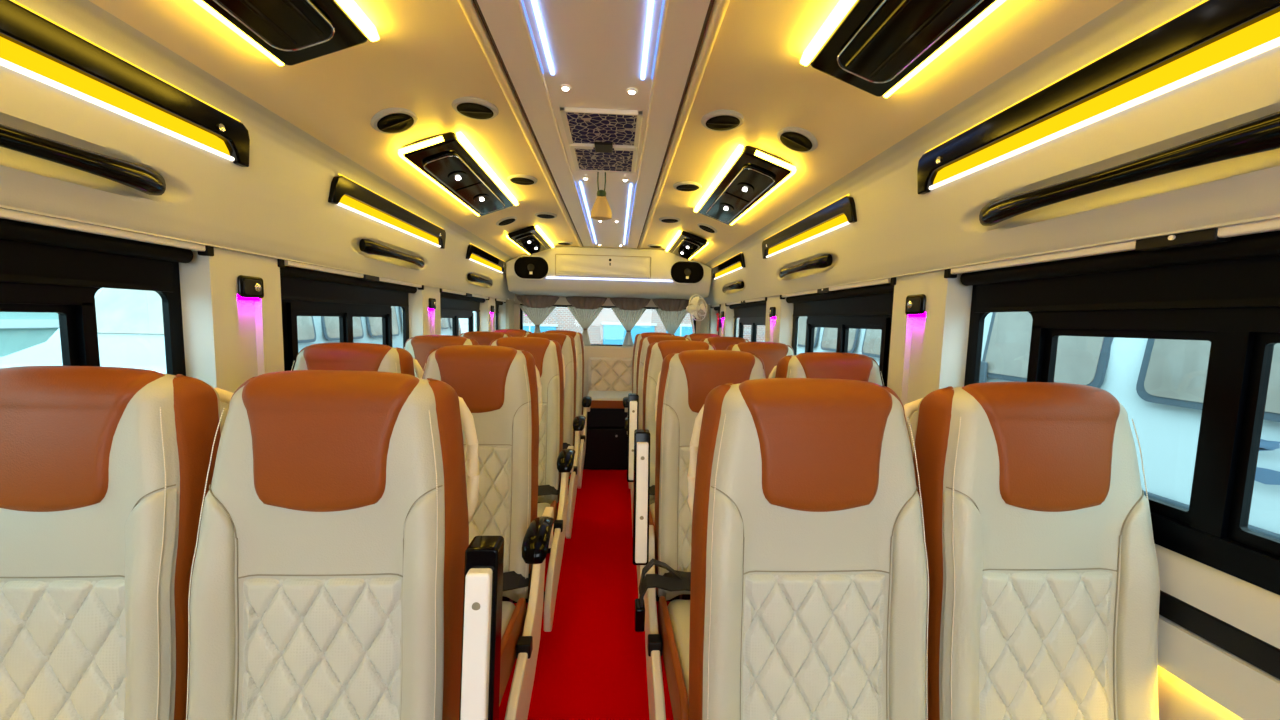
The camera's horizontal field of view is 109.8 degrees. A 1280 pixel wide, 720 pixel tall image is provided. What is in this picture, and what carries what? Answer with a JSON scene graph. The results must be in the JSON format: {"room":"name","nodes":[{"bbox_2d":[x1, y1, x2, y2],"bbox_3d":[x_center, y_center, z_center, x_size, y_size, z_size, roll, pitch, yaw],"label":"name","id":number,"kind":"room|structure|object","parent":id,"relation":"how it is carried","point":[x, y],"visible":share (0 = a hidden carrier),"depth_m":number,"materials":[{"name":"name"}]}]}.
{"room":"vehicle interior","nodes":[
{"label":"vehicle interior","id":0,"kind":"room"},
{"bbox_2d":[0,0,514,429],"bbox_3d":[-1.050,0.190,1.176,0.270,1.970,6.228,1,5,-3],"label":"wall","id":1,"kind":"structure","parent":0,"point":[266,211],"depth_m":1.10,"materials":[{"name":"grey plastic"}]},
{"bbox_2d":[0,124,165,195],"bbox_3d":[-0.959,-0.335,0.648,0.058,0.054,0.559,1,5,-3],"label":"handle","id":2,"kind":"object","parent":1,"relation":"attached to","point":[144,179],"visible":1,"depth_m":0.76,"materials":[{"name":"black plastic"}]},
{"bbox_2d":[0,262,185,375],"bbox_3d":[-1.090,0.023,0.622,0.027,0.545,0.990,1,5,-3],"label":"window","id":3,"kind":"structure","parent":1,"relation":"in","point":[75,308],"depth_m":0.88,"materials":[{"name":"black"}]},
{"bbox_2d":[0,208,213,291],"bbox_3d":[-1.042,-0.179,0.607,0.074,0.119,0.986,1,5,-3],"label":"window blind","id":4,"kind":"object","parent":3,"relation":"attached to","point":[38,249],"visible":0.9,"depth_m":0.87,"materials":[{"name":"black fabric"}]},
{"bbox_2d":[0,0,249,166],"bbox_3d":[-0.936,-0.479,0.624,0.041,0.098,0.954,1,5,-3],"label":"wall light","id":5,"kind":"object","parent":1,"relation":"attached to","point":[33,45],"visible":1,"depth_m":0.80,"materials":[{"name":"black"}]},
{"bbox_2d":[0,37,229,155],"bbox_3d":[-0.949,-0.473,0.623,0.014,0.070,0.895,1,5,-3],"label":"diffuser","id":6,"kind":"object","parent":5,"relation":"attached to","point":[16,56],"depth_m":0.80,"materials":[{"name":"yellow plastic"}]},
{"bbox_2d":[237,275,263,300],"bbox_3d":[-1.047,-0.193,1.208,0.032,0.064,0.080,1,5,-3],"label":"reading lamp","id":7,"kind":"object","parent":1,"relation":"attached to","point":[249,287],"visible":1,"depth_m":1.20,"materials":[{"name":"black plastic"}]},
{"bbox_2d":[281,299,408,370],"bbox_3d":[-1.154,-0.082,1.818,0.027,0.545,0.995,1,5,-3],"label":"window","id":8,"kind":"structure","parent":1,"relation":"in","point":[291,309],"depth_m":1.68,"materials":[{"name":"black"}]},
{"bbox_2d":[277,259,423,306],"bbox_3d":[-1.107,-0.284,1.803,0.074,0.119,0.991,1,5,-3],"label":"window blind","id":9,"kind":"object","parent":1,"relation":"attached to","point":[298,281],"visible":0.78,"depth_m":1.66,"materials":[{"name":"black fabric"}]},
{"bbox_2d":[328,173,445,248],"bbox_3d":[-1.004,-0.590,1.889,0.041,0.098,0.939,1,5,-3],"label":"wall light","id":10,"kind":"object","parent":1,"relation":"attached to","point":[344,192],"visible":1,"depth_m":1.72,"materials":[{"name":"black"}]},
{"bbox_2d":[339,195,437,243],"bbox_3d":[-1.018,-0.584,1.889,0.014,0.070,0.880,1,5,-3],"label":"diffuser","id":11,"kind":"object","parent":10,"relation":"attached to","point":[348,202],"depth_m":1.78,"materials":[{"name":"yellow plastic"}]},
{"bbox_2d":[359,239,424,267],"bbox_3d":[-1.027,-0.447,1.921,0.058,0.054,0.520,1,5,-3],"label":"handle","id":12,"kind":"object","parent":1,"relation":"attached to","point":[368,246],"visible":1,"depth_m":1.77,"materials":[{"name":"black plastic"}]},
{"bbox_2d":[440,309,479,335],"bbox_3d":[-1.219,-0.187,3.014,0.027,0.545,0.980,1,5,-3],"label":"window","id":13,"kind":"structure","parent":1,"relation":"in","point":[455,315],"depth_m":2.98,"materials":[{"name":"black"}]},
{"bbox_2d":[440,288,489,311],"bbox_3d":[-1.172,-0.390,2.999,0.074,0.119,0.976,1,5,-3],"label":"window blind","id":14,"kind":"object","parent":1,"relation":"attached to","point":[449,299],"visible":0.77,"depth_m":2.95,"materials":[{"name":"black fabric"}]},
{"bbox_2d":[466,243,505,273],"bbox_3d":[-1.074,-0.704,3.185,0.041,0.098,0.914,1,5,-3],"label":"wall light","id":15,"kind":"object","parent":1,"relation":"attached to","point":[474,253],"visible":0.99,"depth_m":3.09,"materials":[{"name":"black"}]},
{"bbox_2d":[470,254,501,270],"bbox_3d":[-1.088,-0.698,3.185,0.014,0.070,0.855,1,5,-3],"label":"diffuser","id":16,"kind":"object","parent":15,"relation":"attached to","point":[483,260],"depth_m":3.16,"materials":[{"name":"yellow plastic"}]},
{"bbox_2d":[583,469,626,469],"bbox_3d":[-0.153,1.219,1.366,2.120,0.048,6.320,1,5,-3],"label":"floor","id":17,"kind":"structure","parent":0,"point":[583,469],"depth_m":3.97,"materials":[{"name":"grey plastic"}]},
{"bbox_2d":[0,366,233,719],"bbox_3d":[-0.884,0.634,0.498,0.393,1.209,0.758,1,5,-3],"label":"seat","id":18,"kind":"object","parent":17,"relation":"on","point":[103,470],"visible":0.94,"depth_m":0.67,"materials":[{"name":"beige leather"}]},
{"bbox_2d":[291,343,422,378],"bbox_3d":[-0.924,0.570,1.234,0.393,1.209,0.758,1,5,-3],"label":"seat","id":19,"kind":"object","parent":17,"relation":"on","point":[320,356],"visible":0.08,"depth_m":1.41,"materials":[{"name":"beige leather"}]},
{"bbox_2d":[404,335,478,376],"bbox_3d":[-0.964,0.505,1.970,0.393,1.209,0.758,1,5,-3],"label":"seat","id":20,"kind":"object","parent":17,"relation":"on","point":[419,347],"visible":0.07,"depth_m":2.14,"materials":[{"name":"beige leather"}]},
{"bbox_2d":[459,331,511,344],"bbox_3d":[-1.004,0.440,2.706,0.393,1.209,0.758,1,5,-3],"label":"seat","id":21,"kind":"object","parent":17,"relation":"on","point":[482,337],"visible":0.06,"depth_m":2.88,"materials":[{"name":"beige leather"}]},
{"bbox_2d":[499,470,673,719],"bbox_3d":[-0.137,1.215,1.075,1.000,0.012,5.740,1,5,-3],"label":"carpet","id":22,"kind":"object","parent":17,"relation":"on","point":[591,665],"visible":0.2,"depth_m":1.90,"materials":[{"name":"red carpet"}]},
{"bbox_2d":[186,370,503,719],"bbox_3d":[-0.446,0.642,0.522,0.468,1.209,0.759,1,5,-3],"label":"seat","id":23,"kind":"object","parent":22,"relation":"on","point":[337,575],"visible":1,"depth_m":0.69,"materials":[{"name":"beige leather"}]},
{"bbox_2d":[422,345,554,719],"bbox_3d":[-0.486,0.578,1.258,0.468,1.209,0.759,1,5,-3],"label":"seat","id":24,"kind":"object","parent":22,"relation":"on","point":[500,386],"visible":0.39,"depth_m":1.42,"materials":[{"name":"beige leather"}]},
{"bbox_2d":[501,601,514,638],"bbox_3d":[-0.524,0.776,1.141,0.344,0.170,0.490,1,5,-3],"label":"cushion","id":25,"kind":"object","parent":24,"relation":"on","point":[508,608],"depth_m":1.24,"materials":[{"name":"beige leather"}]},
{"bbox_2d":[499,598,525,705],"bbox_3d":[-0.347,0.772,1.155,0.018,0.171,0.490,1,5,-3],"label":"cushion","id":26,"kind":"object","parent":24,"relation":"on","point":[513,626],"depth_m":1.21,"materials":[{"name":"brown leather"}]},
{"bbox_2d":[489,337,574,631],"bbox_3d":[-0.526,0.513,1.994,0.468,1.209,0.759,1,5,-3],"label":"seat","id":27,"kind":"object","parent":22,"relation":"on","point":[555,463],"visible":0.37,"depth_m":2.16,"materials":[{"name":"beige leather"}]},
{"bbox_2d":[522,333,585,552],"bbox_3d":[-0.566,0.448,2.731,0.468,1.209,0.759,1,5,-3],"label":"seat","id":28,"kind":"object","parent":22,"relation":"on","point":[573,425],"visible":0.17,"depth_m":2.89,"materials":[{"name":"beige leather"}]},
{"bbox_2d":[542,330,591,488],"bbox_3d":[-0.605,0.383,3.467,0.468,1.209,0.759,1,5,-3],"label":"seat","id":29,"kind":"object","parent":22,"relation":"on","point":[583,404],"visible":0.12,"depth_m":3.63,"materials":[{"name":"beige leather"}]},
{"bbox_2d":[623,332,674,488],"bbox_3d":[0.094,0.397,3.506,0.468,1.209,0.759,1,5,-3],"label":"seat","id":30,"kind":"object","parent":22,"relation":"on","point":[638,337],"visible":0.08,"depth_m":3.68,"materials":[{"name":"beige leather"}]},
{"bbox_2d":[625,335,690,537],"bbox_3d":[0.134,0.461,2.769,0.468,1.209,0.759,1,5,-3],"label":"seat","id":31,"kind":"object","parent":22,"relation":"on","point":[644,342],"visible":0.09,"depth_m":2.93,"materials":[{"name":"beige leather"}]},
{"bbox_2d":[627,340,715,602],"bbox_3d":[0.174,0.526,2.034,0.468,1.209,0.759,1,5,-3],"label":"seat","id":32,"kind":"object","parent":22,"relation":"on","point":[656,352],"visible":0.14,"depth_m":2.18,"materials":[{"name":"beige leather"}]},
{"bbox_2d":[632,350,765,719],"bbox_3d":[0.213,0.591,1.297,0.468,1.209,0.759,1,5,-3],"label":"seat","id":33,"kind":"object","parent":22,"relation":"on","point":[685,378],"visible":0.32,"depth_m":1.44,"materials":[{"name":"beige leather"}]},
{"bbox_2d":[658,596,688,719],"bbox_3d":[0.080,0.780,1.179,0.018,0.171,0.490,1,5,-3],"label":"cushion","id":34,"kind":"object","parent":33,"relation":"on","point":[670,645],"depth_m":1.12,"materials":[{"name":"brown leather"}]},
{"bbox_2d":[668,599,689,703],"bbox_3d":[0.257,0.790,1.184,0.344,0.170,0.490,1,5,-3],"label":"cushion","id":35,"kind":"object","parent":33,"relation":"on","point":[678,609],"depth_m":1.13,"materials":[{"name":"beige leather"}]},
{"bbox_2d":[687,378,928,719],"bbox_3d":[0.291,0.656,0.563,0.393,1.209,0.758,1,5,-3],"label":"seat","id":36,"kind":"object","parent":22,"relation":"on","point":[809,570],"visible":1,"depth_m":0.73,"materials":[{"name":"beige leather"}]},
{"bbox_2d":[581,408,627,468],"bbox_3d":[-0.275,0.665,4.106,0.680,0.553,0.408,1,5,-3],"label":"box","id":37,"kind":"object","parent":17,"relation":"on","point":[606,434],"visible":0.31,"depth_m":3.92,"materials":[{"name":"black"}]},
{"bbox_2d":[588,357,631,408],"bbox_3d":[-0.263,0.193,4.041,0.420,0.395,0.486,1,5,-3],"label":"seat","id":38,"kind":"object","parent":37,"relation":"on","point":[609,378],"visible":0.89,"depth_m":4.17,"materials":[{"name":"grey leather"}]},
{"bbox_2d":[588,391,631,400],"bbox_3d":[-0.264,0.338,4.017,0.400,0.070,0.400,1,5,-3],"label":"cushion","id":39,"kind":"object","parent":38,"relation":"on","point":[596,395],"depth_m":3.94,"materials":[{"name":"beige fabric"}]},
{"bbox_2d":[726,342,793,378],"bbox_3d":[0.612,0.534,2.057,0.393,1.209,0.758,1,5,-3],"label":"seat","id":40,"kind":"object","parent":17,"relation":"on","point":[770,353],"visible":0.07,"depth_m":2.23,"materials":[{"name":"beige leather"}]},
{"bbox_2d":[768,352,883,385],"bbox_3d":[0.652,0.599,1.321,0.393,1.209,0.758,1,5,-3],"label":"seat","id":41,"kind":"object","parent":17,"relation":"on","point":[827,365],"visible":0.06,"depth_m":1.49,"materials":[{"name":"beige leather"}]},
{"bbox_2d":[904,382,1159,719],"bbox_3d":[0.691,0.664,0.585,0.393,1.209,0.758,1,5,-3],"label":"seat","id":42,"kind":"object","parent":17,"relation":"on","point":[1043,568],"visible":0.97,"depth_m":0.76,"materials":[{"name":"beige leather"}]},
{"bbox_2d":[89,0,1122,263],"bbox_3d":[-0.106,-0.648,1.154,1.580,0.114,6.220,1,5,-3],"label":"ceiling","id":43,"kind":"structure","parent":0,"point":[427,55],"depth_m":1.10,"materials":[{"name":"beige plastic"}]},
{"bbox_2d":[193,0,379,65],"bbox_3d":[-0.618,-0.607,0.491,0.208,0.089,0.890,1,5,-3],"label":"ceiling light","id":44,"kind":"object","parent":43,"relation":"attached to","point":[288,32],"visible":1,"depth_m":0.83,"materials":[{"name":"black"}]},
{"bbox_2d":[371,108,417,133],"bbox_3d":[-0.706,-0.688,1.294,0.120,0.058,0.128,2,5,2],"label":"outlet","id":45,"kind":"object","parent":43,"relation":"attached to","point":[388,120],"visible":1,"depth_m":1.28,"materials":[{"name":"grey plastic"}]},
{"bbox_2d":[398,132,518,215],"bbox_3d":[-0.692,-0.726,1.847,0.208,0.089,0.845,1,5,-3],"label":"ceiling light","id":46,"kind":"object","parent":43,"relation":"attached to","point":[449,160],"visible":1,"depth_m":1.66,"materials":[{"name":"black plastic"}]},
{"bbox_2d":[452,97,498,119],"bbox_3d":[-0.473,-0.721,1.293,0.128,0.018,0.128,1,5,-3],"label":"outlet","id":47,"kind":"object","parent":43,"relation":"attached to","point":[470,107],"visible":1,"depth_m":1.27,"materials":[{"name":"grey plastic"}]},
{"bbox_2d":[458,0,582,246],"bbox_3d":[-0.332,-0.682,0.855,0.026,0.025,5.656,1,5,-3],"label":"trim","id":48,"kind":"structure","parent":43,"relation":"attached to","point":[468,7],"depth_m":1.16,"materials":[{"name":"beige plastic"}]},
{"bbox_2d":[506,225,553,254],"bbox_3d":[-0.766,-0.847,3.222,0.208,0.089,0.740,1,5,-3],"label":"ceiling light","id":49,"kind":"object","parent":43,"relation":"attached to","point":[531,239],"visible":1,"depth_m":3.06,"materials":[{"name":"black plastic"}]},
{"bbox_2d":[477,0,709,247],"bbox_3d":[-0.090,-0.676,0.868,0.436,0.006,5.655,1,5,-3],"label":"ceiling panel","id":50,"kind":"object","parent":43,"relation":"attached to","point":[596,47],"visible":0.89,"depth_m":1.09,"materials":[{"name":"white plastic"}]},
{"bbox_2d":[521,0,554,74],"bbox_3d":[-0.198,-0.654,0.663,0.028,0.006,0.855,1,5,-3],"label":"light bar","id":51,"kind":"object","parent":50,"relation":"attached to","point":[534,2],"visible":1,"depth_m":0.94,"materials":[{"name":"white plastic"}]},
{"bbox_2d":[517,0,593,246],"bbox_3d":[-0.227,-0.675,0.861,0.008,0.008,5.656,1,5,-3],"label":"trim","id":52,"kind":"structure","parent":50,"relation":"attached to","point":[519,1],"depth_m":1.16,"materials":[{"name":"white plastic"}]},
{"bbox_2d":[560,107,642,172],"bbox_3d":[-0.122,-0.721,1.521,0.234,0.018,0.509,1,5,-3],"label":"roof hatch","id":53,"kind":"object","parent":50,"relation":"attached to","point":[599,140],"visible":1,"depth_m":1.45,"materials":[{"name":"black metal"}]},
{"bbox_2d":[591,172,611,219],"bbox_3d":[-0.154,-0.657,1.804,0.085,0.191,0.051,1,5,-3],"label":"hanging bag","id":54,"kind":"object","parent":53,"relation":"hanging from","point":[601,210],"visible":1,"depth_m":1.79,"materials":[{"name":"beige fabric"}]},
{"bbox_2d":[566,112,636,144],"bbox_3d":[-0.115,-0.714,1.388,0.208,0.007,0.231,1,5,-3],"label":"grille","id":55,"kind":"object","parent":53,"relation":"attached to","point":[582,128],"depth_m":1.38,"materials":[{"name":"black plastic"}]},
{"bbox_2d":[575,147,632,171],"bbox_3d":[-0.129,-0.737,1.645,0.208,0.007,0.246,1,5,-3],"label":"grille","id":56,"kind":"object","parent":53,"relation":"attached to","point":[594,159],"depth_m":1.65,"materials":[{"name":"black plastic"}]},
{"bbox_2d":[624,184,635,244],"bbox_3d":[-0.072,-0.831,2.728,0.028,0.006,1.560,1,5,-3],"label":"light bar","id":57,"kind":"object","parent":50,"relation":"attached to","point":[630,187],"visible":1,"depth_m":2.40,"materials":[{"name":"white plastic"}]},
{"bbox_2d":[624,184,631,244],"bbox_3d":[-0.081,-0.831,2.727,0.010,0.006,1.560,1,5,-3],"label":"diffuser","id":58,"kind":"object","parent":57,"relation":"attached to","point":[630,187],"depth_m":2.47,"materials":[{"name":"white plastic"}]},
{"bbox_2d":[627,0,668,247],"bbox_3d":[0.047,-0.670,0.876,0.008,0.008,5.656,1,5,-3],"label":"trim","id":59,"kind":"structure","parent":50,"relation":"attached to","point":[665,5],"depth_m":1.14,"materials":[{"name":"white plastic"}]},
{"bbox_2d":[641,0,663,79],"bbox_3d":[0.039,-0.650,0.676,0.028,0.006,0.855,1,5,-3],"label":"light bar","id":60,"kind":"object","parent":50,"relation":"attached to","point":[651,2],"visible":1,"depth_m":0.94,"materials":[{"name":"white plastic"}]},
{"bbox_2d":[641,0,653,79],"bbox_3d":[0.029,-0.650,0.676,0.010,0.006,0.855,1,5,-3],"label":"diffuser","id":61,"kind":"object","parent":60,"relation":"attached to","point":[651,2],"depth_m":0.93,"materials":[{"name":"white plastic"}]},
{"bbox_2d":[637,0,729,248],"bbox_3d":[0.152,-0.673,0.882,0.026,0.025,5.656,1,5,-3],"label":"trim","id":62,"kind":"structure","parent":43,"relation":"attached to","point":[720,6],"depth_m":1.14,"materials":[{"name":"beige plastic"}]},
{"bbox_2d":[665,230,708,259],"bbox_3d":[0.327,-0.826,3.283,0.208,0.089,0.740,1,5,-3],"label":"ceiling light","id":63,"kind":"object","parent":43,"relation":"attached to","point":[684,244],"visible":1,"depth_m":3.11,"materials":[{"name":"black plastic"}]},
{"bbox_2d":[701,109,743,130],"bbox_3d":[0.245,-0.707,1.333,0.128,0.018,0.128,1,5,-3],"label":"outlet","id":64,"kind":"object","parent":43,"relation":"attached to","point":[718,120],"visible":1,"depth_m":1.31,"materials":[{"name":"grey plastic"}]},
{"bbox_2d":[694,144,796,224],"bbox_3d":[0.401,-0.705,1.907,0.208,0.089,0.845,1,5,-3],"label":"ceiling light","id":65,"kind":"object","parent":43,"relation":"attached to","point":[750,174],"visible":1,"depth_m":1.71,"materials":[{"name":"black plastic"}]},
{"bbox_2d":[777,127,817,152],"bbox_3d":[0.475,-0.666,1.359,0.120,0.058,0.128,2,5,2],"label":"outlet","id":66,"kind":"object","parent":43,"relation":"attached to","point":[796,139],"visible":1,"depth_m":1.34,"materials":[{"name":"grey plastic"}]},
{"bbox_2d":[800,0,1005,97],"bbox_3d":[0.474,-0.586,0.552,0.208,0.089,0.890,1,5,-3],"label":"ceiling light","id":67,"kind":"object","parent":43,"relation":"attached to","point":[875,47],"visible":1,"depth_m":0.83,"materials":[{"name":"black plastic"}]},
{"bbox_2d":[514,294,704,396],"bbox_3d":[-0.294,-0.056,4.327,2.060,1.950,0.110,1,5,-3],"label":"wall","id":68,"kind":"structure","parent":0,"point":[590,351],"depth_m":4.27,"materials":[{"name":"beige"}]},
{"bbox_2d":[506,246,711,299],"bbox_3d":[-0.261,-0.756,3.964,1.692,0.379,0.583,1,5,-3],"label":"upper cabinet","id":69,"kind":"object","parent":68,"relation":"attached to","point":[574,271],"visible":0.91,"depth_m":3.71,"materials":[{"name":"grey plastic"}]},
{"bbox_2d":[513,255,549,279],"bbox_3d":[-0.882,-0.749,3.650,0.300,0.200,0.031,1,5,-3],"label":"speaker","id":70,"kind":"object","parent":69,"relation":"attached to","point":[525,267],"visible":1,"depth_m":3.64},
{"bbox_2d":[516,295,558,307],"bbox_3d":[-0.943,-0.540,4.156,0.396,0.120,0.038,1,5,-3],"label":"curtain valance","id":71,"kind":"object","parent":69,"relation":"attached to","point":[533,301],"visible":0.98,"depth_m":4.15,"materials":[{"name":"brown"}]},
{"bbox_2d":[518,305,555,332],"bbox_3d":[-0.959,-0.328,4.207,0.351,0.362,0.041,1,5,-3],"label":"curtain","id":72,"kind":"object","parent":71,"relation":"hanging from","point":[537,316],"visible":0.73,"depth_m":4.19,"materials":[{"name":"beige fabric"}]},
{"bbox_2d":[566,296,606,308],"bbox_3d":[-0.498,-0.531,4.181,0.386,0.120,0.038,1,5,-3],"label":"curtain valance","id":73,"kind":"object","parent":69,"relation":"attached to","point":[579,302],"visible":1,"depth_m":4.17,"materials":[{"name":"brown fabric"}]},
{"bbox_2d":[567,306,603,344],"bbox_3d":[-0.515,-0.319,4.232,0.342,0.362,0.041,1,5,-3],"label":"curtain","id":74,"kind":"object","parent":73,"relation":"hanging from","point":[585,318],"visible":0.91,"depth_m":4.22,"materials":[{"name":"beige fabric"}]},
{"bbox_2d":[610,297,650,310],"bbox_3d":[-0.092,-0.524,4.204,0.381,0.120,0.038,1,5,-3],"label":"curtain valance","id":75,"kind":"object","parent":69,"relation":"attached to","point":[623,303],"visible":0.98,"depth_m":4.20,"materials":[{"name":"brown fabric"}]},
{"bbox_2d":[611,307,646,345],"bbox_3d":[-0.108,-0.311,4.254,0.336,0.362,0.041,1,5,-3],"label":"curtain","id":76,"kind":"object","parent":75,"relation":"hanging from","point":[628,319],"visible":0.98,"depth_m":4.24,"materials":[{"name":"beige fabric"}]},
{"bbox_2d":[652,299,690,311],"bbox_3d":[0.298,-0.516,4.225,0.371,0.120,0.038,1,5,-3],"label":"curtain valance","id":77,"kind":"object","parent":69,"relation":"attached to","point":[676,305],"visible":0.96,"depth_m":4.22,"materials":[{"name":"brown fabric"}]},
{"bbox_2d":[656,309,686,334],"bbox_3d":[0.301,-0.304,4.277,0.327,0.362,0.041,1,5,-3],"label":"curtain","id":78,"kind":"object","parent":77,"relation":"hanging from","point":[671,320],"visible":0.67,"depth_m":4.26,"materials":[{"name":"beige fabric"}]},
{"bbox_2d":[669,260,704,284],"bbox_3d":[0.391,-0.725,3.721,0.300,0.200,0.031,1,5,-3],"label":"speaker","id":79,"kind":"object","parent":69,"relation":"attached to","point":[684,272],"visible":1,"depth_m":3.71},
{"bbox_2d":[703,0,1279,719],"bbox_3d":[0.797,0.224,1.279,0.270,1.970,6.228,1,5,-3],"label":"wall","id":80,"kind":"structure","parent":0,"point":[902,233],"depth_m":0.82,"materials":[{"name":"grey plastic"}]},
{"bbox_2d":[711,252,745,279],"bbox_3d":[0.631,-0.672,3.280,0.041,0.098,0.914,1,5,-3],"label":"wall light","id":81,"kind":"object","parent":80,"relation":"attached to","point":[736,262],"visible":0.99,"depth_m":3.18,"materials":[{"name":"black"}]},
{"bbox_2d":[715,263,741,277],"bbox_3d":[0.645,-0.666,3.281,0.014,0.070,0.855,1,5,-3],"label":"diffuser","id":82,"kind":"object","parent":81,"relation":"attached to","point":[728,268],"depth_m":3.28,"materials":[{"name":"yellow plastic"}]},
{"bbox_2d":[725,297,766,317],"bbox_3d":[0.739,-0.354,3.105,0.071,0.119,0.976,1,5,-3],"label":"window blind","id":83,"kind":"object","parent":80,"relation":"attached to","point":[751,308],"visible":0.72,"depth_m":3.08,"materials":[{"name":"black fabric"}]},
{"bbox_2d":[734,317,765,341],"bbox_3d":[0.775,-0.150,3.125,0.027,0.545,0.980,1,5,-3],"label":"window","id":84,"kind":"structure","parent":80,"relation":"in","point":[754,321],"depth_m":3.09,"materials":[{"name":"black"}]},
{"bbox_2d":[779,254,832,278],"bbox_3d":[0.716,-0.414,2.018,0.058,0.054,0.520,1,5,-3],"label":"handle","id":85,"kind":"object","parent":80,"relation":"attached to","point":[823,261],"visible":1,"depth_m":1.86,"materials":[{"name":"black plastic"}]},
{"bbox_2d":[762,194,856,258],"bbox_3d":[0.701,-0.558,1.984,0.041,0.098,0.939,1,5,-3],"label":"wall light","id":86,"kind":"object","parent":80,"relation":"attached to","point":[840,213],"visible":1,"depth_m":1.82,"materials":[{"name":"black"}]},
{"bbox_2d":[768,214,847,254],"bbox_3d":[0.715,-0.552,1.986,0.014,0.070,0.880,1,5,-3],"label":"diffuser","id":87,"kind":"object","parent":86,"relation":"attached to","point":[840,220],"depth_m":1.89,"materials":[{"name":"yellow plastic"}]},
{"bbox_2d":[780,277,895,316],"bbox_3d":[0.803,-0.249,1.909,0.071,0.119,0.991,1,5,-3],"label":"window blind","id":88,"kind":"object","parent":80,"relation":"attached to","point":[875,297],"visible":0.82,"depth_m":1.78,"materials":[{"name":"black fabric"}]},
{"bbox_2d":[792,310,891,386],"bbox_3d":[0.839,-0.045,1.929,0.027,0.545,0.995,1,5,-3],"label":"window","id":89,"kind":"structure","parent":80,"relation":"in","point":[883,322],"depth_m":1.84,"materials":[{"name":"black"}]},
{"bbox_2d":[905,294,925,316],"bbox_3d":[0.804,-0.158,1.311,0.032,0.064,0.080,1,5,-3],"label":"reading lamp","id":90,"kind":"object","parent":80,"relation":"attached to","point":[915,304],"visible":1,"depth_m":1.30,"materials":[{"name":"black plastic"}]},
{"bbox_2d":[917,0,1279,193],"bbox_3d":[0.770,-0.447,0.719,0.041,0.098,0.954,1,5,-3],"label":"wall light","id":91,"kind":"object","parent":80,"relation":"attached to","point":[1209,37],"visible":1,"depth_m":0.72,"materials":[{"name":"black"}]},
{"bbox_2d":[944,218,1279,312],"bbox_3d":[0.868,-0.143,0.713,0.071,0.119,0.986,1,5,-3],"label":"window blind","id":92,"kind":"object","parent":80,"relation":"attached to","point":[1234,265],"visible":0.92,"depth_m":0.78,"materials":[{"name":"black fabric"}]},
{"bbox_2d":[964,285,1279,594],"bbox_3d":[0.904,0.061,0.733,0.027,0.545,0.990,1,5,-3],"label":"window","id":93,"kind":"structure","parent":80,"relation":"in","point":[1214,532],"depth_m":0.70,"materials":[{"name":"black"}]},
{"bbox_2d":[979,111,1279,225],"bbox_3d":[0.784,-0.302,0.745,0.058,0.054,0.559,1,5,-3],"label":"handle","id":94,"kind":"object","parent":80,"relation":"attached to","point":[1262,134],"visible":1,"depth_m":0.66,"materials":[{"name":"black plastic"}]},
{"bbox_2d":[1159,590,1279,679],"bbox_3d":[0.857,0.366,1.295,0.011,0.040,6.220,1,5,-3],"label":"trim","id":95,"kind":"structure","parent":80,"relation":"attached to","point":[1262,655],"depth_m":0.68,"materials":[{"name":"black plastic"}]},
{"label":"outside","id":96,"kind":"structure","parent":0,"visible":0},
{"bbox_3d":[-0.507,1.484,7.643,80.000,0.300,75.000,1,5,-3],"label":"ground","id":97,"kind":"structure","parent":96,"visible":0},
{"bbox_2d":[0,312,58,357],"bbox_3d":[-8.706,0.130,5.573,0.450,2.370,32.000,1,5,-3],"label":"wall","id":98,"kind":"structure","parent":97,"relation":"on","point":[19,331],"depth_m":6.32,"materials":[{"name":"white paint"}]},
{"bbox_2d":[0,288,402,373],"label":"window","id":99,"kind":"structure","parent":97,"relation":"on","point":[130,328],"depth_m":4.99,"materials":[{"name":"glass"}]},
{"bbox_2d":[523,307,764,344],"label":"window","id":100,"kind":"structure","parent":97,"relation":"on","point":[606,328],"depth_m":14.91,"materials":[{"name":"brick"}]},
{"bbox_2d":[763,316,881,364],"bbox_3d":[3.903,-0.117,8.133,1.970,2.450,5.760,1,5,-3],"label":"van","id":101,"kind":"object","parent":97,"relation":"on","point":[867,342],"visible":0.09,"depth_m":6.59,"materials":[{"name":"white paint"}]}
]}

